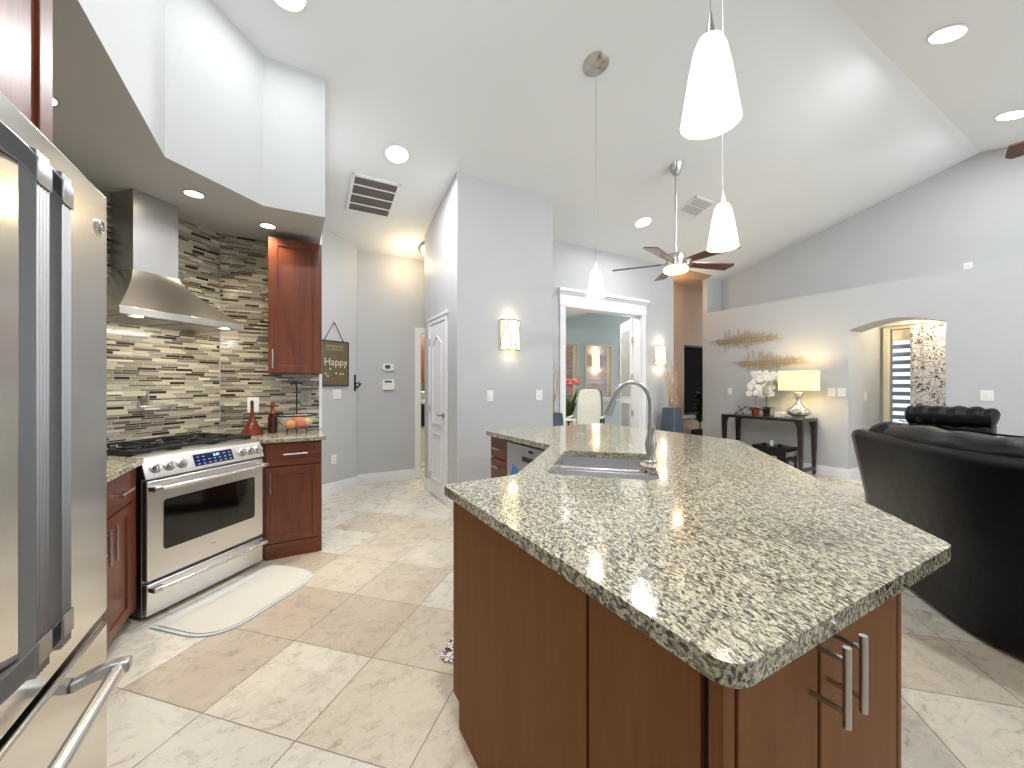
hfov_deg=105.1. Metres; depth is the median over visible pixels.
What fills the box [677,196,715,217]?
ceiling vent
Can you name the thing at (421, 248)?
dome light
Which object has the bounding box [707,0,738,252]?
pendant light
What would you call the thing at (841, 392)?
light switch
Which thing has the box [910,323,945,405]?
curtain
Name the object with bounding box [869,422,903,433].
cushion
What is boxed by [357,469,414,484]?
baseboard
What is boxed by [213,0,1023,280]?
ceiling
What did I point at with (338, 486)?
baseboard
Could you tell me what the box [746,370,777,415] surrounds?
potted orchid
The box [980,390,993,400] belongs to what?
light switch
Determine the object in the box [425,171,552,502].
wall
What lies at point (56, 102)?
recessed light
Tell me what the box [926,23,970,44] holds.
recessed light
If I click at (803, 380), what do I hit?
table lamp
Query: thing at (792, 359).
wall sculpture
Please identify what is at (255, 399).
wall outlet
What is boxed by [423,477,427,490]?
baseboard
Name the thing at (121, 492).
base cabinet
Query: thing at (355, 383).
wall hook
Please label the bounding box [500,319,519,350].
wall sconce
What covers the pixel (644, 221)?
recessed light
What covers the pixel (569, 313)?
ceiling
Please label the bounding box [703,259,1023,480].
wall
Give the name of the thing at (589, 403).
office chair
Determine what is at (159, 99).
soffit
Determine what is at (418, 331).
door
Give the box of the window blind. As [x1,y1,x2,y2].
[892,329,909,425]
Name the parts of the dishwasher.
pocket handle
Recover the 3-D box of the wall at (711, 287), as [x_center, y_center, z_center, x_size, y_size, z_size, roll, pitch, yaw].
[3.833,-1.666,7.505,0.450,0.668,0.090,0,0,-29]
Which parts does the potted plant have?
pot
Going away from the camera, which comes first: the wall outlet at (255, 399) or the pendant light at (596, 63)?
the pendant light at (596, 63)
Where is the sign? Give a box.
[322,321,348,385]
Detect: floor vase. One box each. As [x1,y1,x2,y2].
[553,412,563,425]
[660,407,683,432]
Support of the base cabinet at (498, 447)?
on the floor
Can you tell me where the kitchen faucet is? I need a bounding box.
[604,380,656,463]
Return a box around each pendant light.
[583,50,608,298]
[680,0,741,139]
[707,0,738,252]
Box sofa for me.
[851,420,1023,656]
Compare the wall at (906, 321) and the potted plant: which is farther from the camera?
the potted plant
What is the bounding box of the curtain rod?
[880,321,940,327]
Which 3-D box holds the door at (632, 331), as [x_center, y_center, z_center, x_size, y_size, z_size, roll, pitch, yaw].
[1.239,-0.013,6.283,2.268,2.685,0.868,0,0,-29]
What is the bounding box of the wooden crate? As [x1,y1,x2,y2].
[752,443,797,468]
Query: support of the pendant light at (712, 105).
hanging from the ceiling at (847, 106)
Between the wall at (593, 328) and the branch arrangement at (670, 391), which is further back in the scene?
the wall at (593, 328)
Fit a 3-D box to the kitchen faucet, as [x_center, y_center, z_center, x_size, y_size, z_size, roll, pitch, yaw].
[0.619,0.195,2.057,0.272,0.430,0.108,0,0,16]
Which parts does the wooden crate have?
lid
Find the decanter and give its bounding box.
[240,400,263,435]
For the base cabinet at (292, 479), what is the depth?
3.03 m
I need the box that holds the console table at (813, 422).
[721,413,817,473]
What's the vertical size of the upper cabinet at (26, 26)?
0.758 m
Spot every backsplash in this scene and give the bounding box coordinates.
[96,187,219,446]
[220,234,318,432]
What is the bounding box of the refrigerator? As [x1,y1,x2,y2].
[0,91,131,767]
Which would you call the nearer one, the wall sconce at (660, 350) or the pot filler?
the pot filler
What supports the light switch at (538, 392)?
attached to the wall at (489, 244)
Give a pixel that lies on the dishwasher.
(519, 455)
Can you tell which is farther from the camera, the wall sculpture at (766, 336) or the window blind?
the wall sculpture at (766, 336)
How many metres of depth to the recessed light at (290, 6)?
2.50 m
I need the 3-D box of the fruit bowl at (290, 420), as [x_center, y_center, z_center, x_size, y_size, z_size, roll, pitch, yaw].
[-1.827,0.194,3.333,0.330,0.429,0.331,0,0,-29]
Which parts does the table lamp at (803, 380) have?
lamp shade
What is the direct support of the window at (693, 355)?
in the wall at (688, 301)
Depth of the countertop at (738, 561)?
1.01 m
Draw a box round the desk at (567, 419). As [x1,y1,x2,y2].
[566,418,575,424]
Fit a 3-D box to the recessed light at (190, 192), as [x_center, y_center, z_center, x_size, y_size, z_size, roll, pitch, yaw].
[-2.098,-1.255,2.586,0.120,0.010,0.120,0,0,-29]
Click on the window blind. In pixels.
(897, 335)
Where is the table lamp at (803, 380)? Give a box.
[778,370,819,418]
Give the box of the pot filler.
[137,391,171,410]
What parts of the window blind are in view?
head rail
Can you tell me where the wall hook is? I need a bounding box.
[354,375,360,390]
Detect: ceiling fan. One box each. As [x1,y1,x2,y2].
[612,161,739,280]
[1005,141,1023,158]
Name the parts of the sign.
hanging cord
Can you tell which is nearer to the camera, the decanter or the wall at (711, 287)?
the decanter
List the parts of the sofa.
arm panel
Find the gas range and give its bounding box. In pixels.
[107,432,268,617]
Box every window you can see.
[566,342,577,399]
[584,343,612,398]
[682,345,702,418]
[883,321,945,422]
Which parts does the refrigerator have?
handle, freezer drawer, handle, handle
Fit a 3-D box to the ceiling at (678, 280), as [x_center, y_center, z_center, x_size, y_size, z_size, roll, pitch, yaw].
[3.499,-2.025,7.741,2.500,0.090,0.650,0,0,-29]
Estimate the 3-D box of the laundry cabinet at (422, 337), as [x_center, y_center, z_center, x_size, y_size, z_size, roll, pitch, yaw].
[-1.731,-0.445,7.183,0.900,0.850,0.365,0,0,-29]
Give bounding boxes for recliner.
[904,405,1000,436]
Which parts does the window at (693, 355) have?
sill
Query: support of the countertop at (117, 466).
on the base cabinet at (121, 492)
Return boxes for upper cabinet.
[0,0,52,142]
[268,236,321,373]
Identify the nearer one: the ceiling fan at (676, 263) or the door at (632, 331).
the ceiling fan at (676, 263)
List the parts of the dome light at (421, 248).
lamp shade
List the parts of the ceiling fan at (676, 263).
blade, blade, blade, motor, blade, blade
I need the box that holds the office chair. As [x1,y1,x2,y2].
[567,389,604,424]
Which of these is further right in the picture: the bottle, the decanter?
the bottle
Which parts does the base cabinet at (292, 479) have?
handle, drawer, door, rail, handle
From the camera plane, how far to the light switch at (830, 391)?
5.66 m
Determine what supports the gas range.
on the floor
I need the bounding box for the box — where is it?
[775,412,784,416]
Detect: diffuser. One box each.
[685,104,736,126]
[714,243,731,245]
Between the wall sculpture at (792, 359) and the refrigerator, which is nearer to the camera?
the refrigerator
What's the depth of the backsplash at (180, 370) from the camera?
2.94 m
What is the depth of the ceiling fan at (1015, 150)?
2.38 m
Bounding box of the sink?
[552,457,656,479]
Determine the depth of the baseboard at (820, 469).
5.67 m
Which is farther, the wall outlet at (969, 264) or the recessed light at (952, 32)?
the wall outlet at (969, 264)
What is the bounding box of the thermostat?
[382,364,393,370]
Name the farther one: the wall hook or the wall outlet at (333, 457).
the wall hook
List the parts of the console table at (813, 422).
leg, leg, leg, leg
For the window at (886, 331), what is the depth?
5.93 m
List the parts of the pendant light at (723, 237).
cord, lamp shade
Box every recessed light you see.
[53,96,59,105]
[182,189,205,197]
[259,222,276,228]
[272,0,308,13]
[384,144,409,163]
[634,217,651,227]
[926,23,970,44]
[993,109,1023,120]
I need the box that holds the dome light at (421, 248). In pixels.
[418,241,424,255]
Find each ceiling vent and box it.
[345,172,400,218]
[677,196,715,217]
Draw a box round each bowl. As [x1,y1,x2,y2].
[275,382,318,432]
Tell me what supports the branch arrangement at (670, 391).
in the floor vase at (671, 420)
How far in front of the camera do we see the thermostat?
5.33 m
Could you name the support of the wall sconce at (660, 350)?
attached to the wall at (573, 265)
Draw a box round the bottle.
[268,402,277,432]
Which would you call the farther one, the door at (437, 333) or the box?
the box
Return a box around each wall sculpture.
[713,329,782,351]
[732,350,809,371]
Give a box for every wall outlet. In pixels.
[247,397,258,411]
[301,391,310,404]
[331,454,336,464]
[963,262,972,268]
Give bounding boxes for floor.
[107,461,1023,767]
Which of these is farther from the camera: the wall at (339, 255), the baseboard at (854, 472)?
the baseboard at (854, 472)
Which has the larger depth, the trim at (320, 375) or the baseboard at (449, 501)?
the baseboard at (449, 501)
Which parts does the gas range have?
knob, knob, knob, control panel, drawer, oven door, handle, handle, knob, knob, knob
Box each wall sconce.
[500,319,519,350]
[655,345,665,365]
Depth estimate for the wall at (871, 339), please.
5.87 m
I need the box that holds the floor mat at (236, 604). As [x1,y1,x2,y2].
[150,564,311,637]
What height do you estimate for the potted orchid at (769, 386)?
0.711 m
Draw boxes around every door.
[415,328,424,477]
[427,311,447,505]
[557,287,649,428]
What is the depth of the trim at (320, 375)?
3.65 m
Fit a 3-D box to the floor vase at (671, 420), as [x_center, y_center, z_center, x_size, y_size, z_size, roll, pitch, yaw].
[2.578,0.855,6.321,0.320,0.950,0.288,0,0,-37]
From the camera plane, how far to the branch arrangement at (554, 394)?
5.15 m
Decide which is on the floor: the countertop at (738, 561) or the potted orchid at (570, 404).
the potted orchid at (570, 404)
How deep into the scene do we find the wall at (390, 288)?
5.34 m
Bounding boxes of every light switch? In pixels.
[333,389,340,398]
[487,390,492,401]
[536,390,541,400]
[827,388,835,396]
[837,388,845,396]
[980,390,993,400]
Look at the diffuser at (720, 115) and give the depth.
1.03 m
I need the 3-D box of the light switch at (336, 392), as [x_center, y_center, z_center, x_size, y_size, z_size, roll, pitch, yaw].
[-2.148,0.125,4.813,0.010,0.120,0.120,0,0,30]
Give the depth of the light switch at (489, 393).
4.21 m
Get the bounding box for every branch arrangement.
[553,364,558,413]
[664,356,677,407]
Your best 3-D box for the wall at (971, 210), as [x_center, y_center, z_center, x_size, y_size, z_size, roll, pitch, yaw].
[5.955,-2.076,4.281,0.120,1.488,7.610,0,0,-29]
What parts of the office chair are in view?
backrest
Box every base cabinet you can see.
[97,468,135,646]
[259,440,321,560]
[453,501,900,767]
[490,436,508,477]
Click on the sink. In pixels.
(575, 466)
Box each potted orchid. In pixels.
[566,378,579,424]
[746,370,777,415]
[760,371,777,415]
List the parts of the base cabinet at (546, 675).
panel, panel, door, handle, handle, door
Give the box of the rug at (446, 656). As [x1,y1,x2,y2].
[440,637,452,663]
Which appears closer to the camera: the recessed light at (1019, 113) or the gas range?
the gas range
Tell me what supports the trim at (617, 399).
attached to the wall at (593, 328)
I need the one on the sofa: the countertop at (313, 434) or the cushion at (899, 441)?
the cushion at (899, 441)
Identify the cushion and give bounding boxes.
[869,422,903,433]
[883,425,1023,457]
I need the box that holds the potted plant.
[689,392,702,435]
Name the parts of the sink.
bowl, bowl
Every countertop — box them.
[107,455,143,482]
[223,428,325,443]
[444,423,950,688]
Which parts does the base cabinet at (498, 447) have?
drawer, drawer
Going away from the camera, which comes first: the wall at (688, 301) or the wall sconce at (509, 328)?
the wall sconce at (509, 328)
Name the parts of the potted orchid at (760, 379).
pot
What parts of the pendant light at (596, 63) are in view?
lamp shade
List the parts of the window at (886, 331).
pane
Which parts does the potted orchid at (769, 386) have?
pot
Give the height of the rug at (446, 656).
0.010 m
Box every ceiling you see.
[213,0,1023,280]
[566,310,588,317]
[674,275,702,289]
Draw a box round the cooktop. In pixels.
[107,437,244,455]
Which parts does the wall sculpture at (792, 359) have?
rail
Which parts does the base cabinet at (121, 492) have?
handle, handle, door, drawer, handle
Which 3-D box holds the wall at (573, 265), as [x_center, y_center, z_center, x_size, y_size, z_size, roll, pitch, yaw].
[1.419,-0.357,6.046,3.030,3.375,0.140,0,0,-29]
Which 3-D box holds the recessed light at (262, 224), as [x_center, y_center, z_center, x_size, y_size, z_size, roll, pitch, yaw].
[-1.937,-1.255,3.110,0.120,0.010,0.120,0,0,-29]
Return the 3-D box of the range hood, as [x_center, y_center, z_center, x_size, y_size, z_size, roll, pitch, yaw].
[-2.362,-0.830,2.661,0.491,0.857,0.764,0,0,16]
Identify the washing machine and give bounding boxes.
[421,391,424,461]
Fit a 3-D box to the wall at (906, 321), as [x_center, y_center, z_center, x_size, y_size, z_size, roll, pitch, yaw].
[6.086,0.130,5.434,0.100,2.400,1.690,0,0,-29]
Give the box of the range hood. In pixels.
[107,189,243,332]
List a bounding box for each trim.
[319,374,321,427]
[575,398,619,401]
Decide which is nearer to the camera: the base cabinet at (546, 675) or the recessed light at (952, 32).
the base cabinet at (546, 675)
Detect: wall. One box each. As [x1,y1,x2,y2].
[322,228,356,484]
[357,250,424,476]
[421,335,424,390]
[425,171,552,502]
[553,240,673,429]
[566,313,631,424]
[674,284,702,433]
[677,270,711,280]
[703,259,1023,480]
[703,278,720,313]
[721,147,1023,310]
[862,326,880,428]
[881,320,931,421]
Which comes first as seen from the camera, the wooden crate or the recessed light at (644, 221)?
the recessed light at (644, 221)
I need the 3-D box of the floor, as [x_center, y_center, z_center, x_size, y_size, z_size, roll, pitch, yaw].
[2.208,1.380,4.229,11.200,0.100,11.200,0,0,-29]
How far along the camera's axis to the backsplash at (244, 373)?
3.38 m
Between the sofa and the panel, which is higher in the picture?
the panel
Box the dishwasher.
[507,441,545,475]
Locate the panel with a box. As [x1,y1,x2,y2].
[382,380,393,389]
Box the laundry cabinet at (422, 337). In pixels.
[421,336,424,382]
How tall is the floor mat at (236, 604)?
0.012 m
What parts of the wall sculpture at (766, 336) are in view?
rail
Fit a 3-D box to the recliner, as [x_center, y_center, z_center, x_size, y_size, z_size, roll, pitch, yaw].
[4.285,0.775,3.919,0.794,1.111,0.920,0,0,-29]
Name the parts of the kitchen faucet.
spout, lever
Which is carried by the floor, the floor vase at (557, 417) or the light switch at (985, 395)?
the floor vase at (557, 417)
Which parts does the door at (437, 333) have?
panel moulding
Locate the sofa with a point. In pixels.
(962, 488)
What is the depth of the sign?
4.78 m
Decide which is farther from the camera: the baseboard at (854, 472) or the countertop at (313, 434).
the baseboard at (854, 472)
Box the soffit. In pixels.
[53,0,324,243]
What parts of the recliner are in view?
backrest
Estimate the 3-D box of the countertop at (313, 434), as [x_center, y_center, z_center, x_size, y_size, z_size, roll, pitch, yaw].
[-2.019,0.427,3.167,0.898,0.035,0.616,0,0,-29]
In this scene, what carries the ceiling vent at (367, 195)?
in the ceiling at (847, 106)
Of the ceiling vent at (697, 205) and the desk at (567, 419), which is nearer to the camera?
the ceiling vent at (697, 205)
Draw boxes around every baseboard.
[322,476,357,495]
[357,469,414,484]
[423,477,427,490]
[447,497,452,510]
[796,462,847,478]
[848,467,860,478]
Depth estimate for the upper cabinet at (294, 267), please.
3.28 m
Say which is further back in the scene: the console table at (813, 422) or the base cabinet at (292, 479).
the console table at (813, 422)

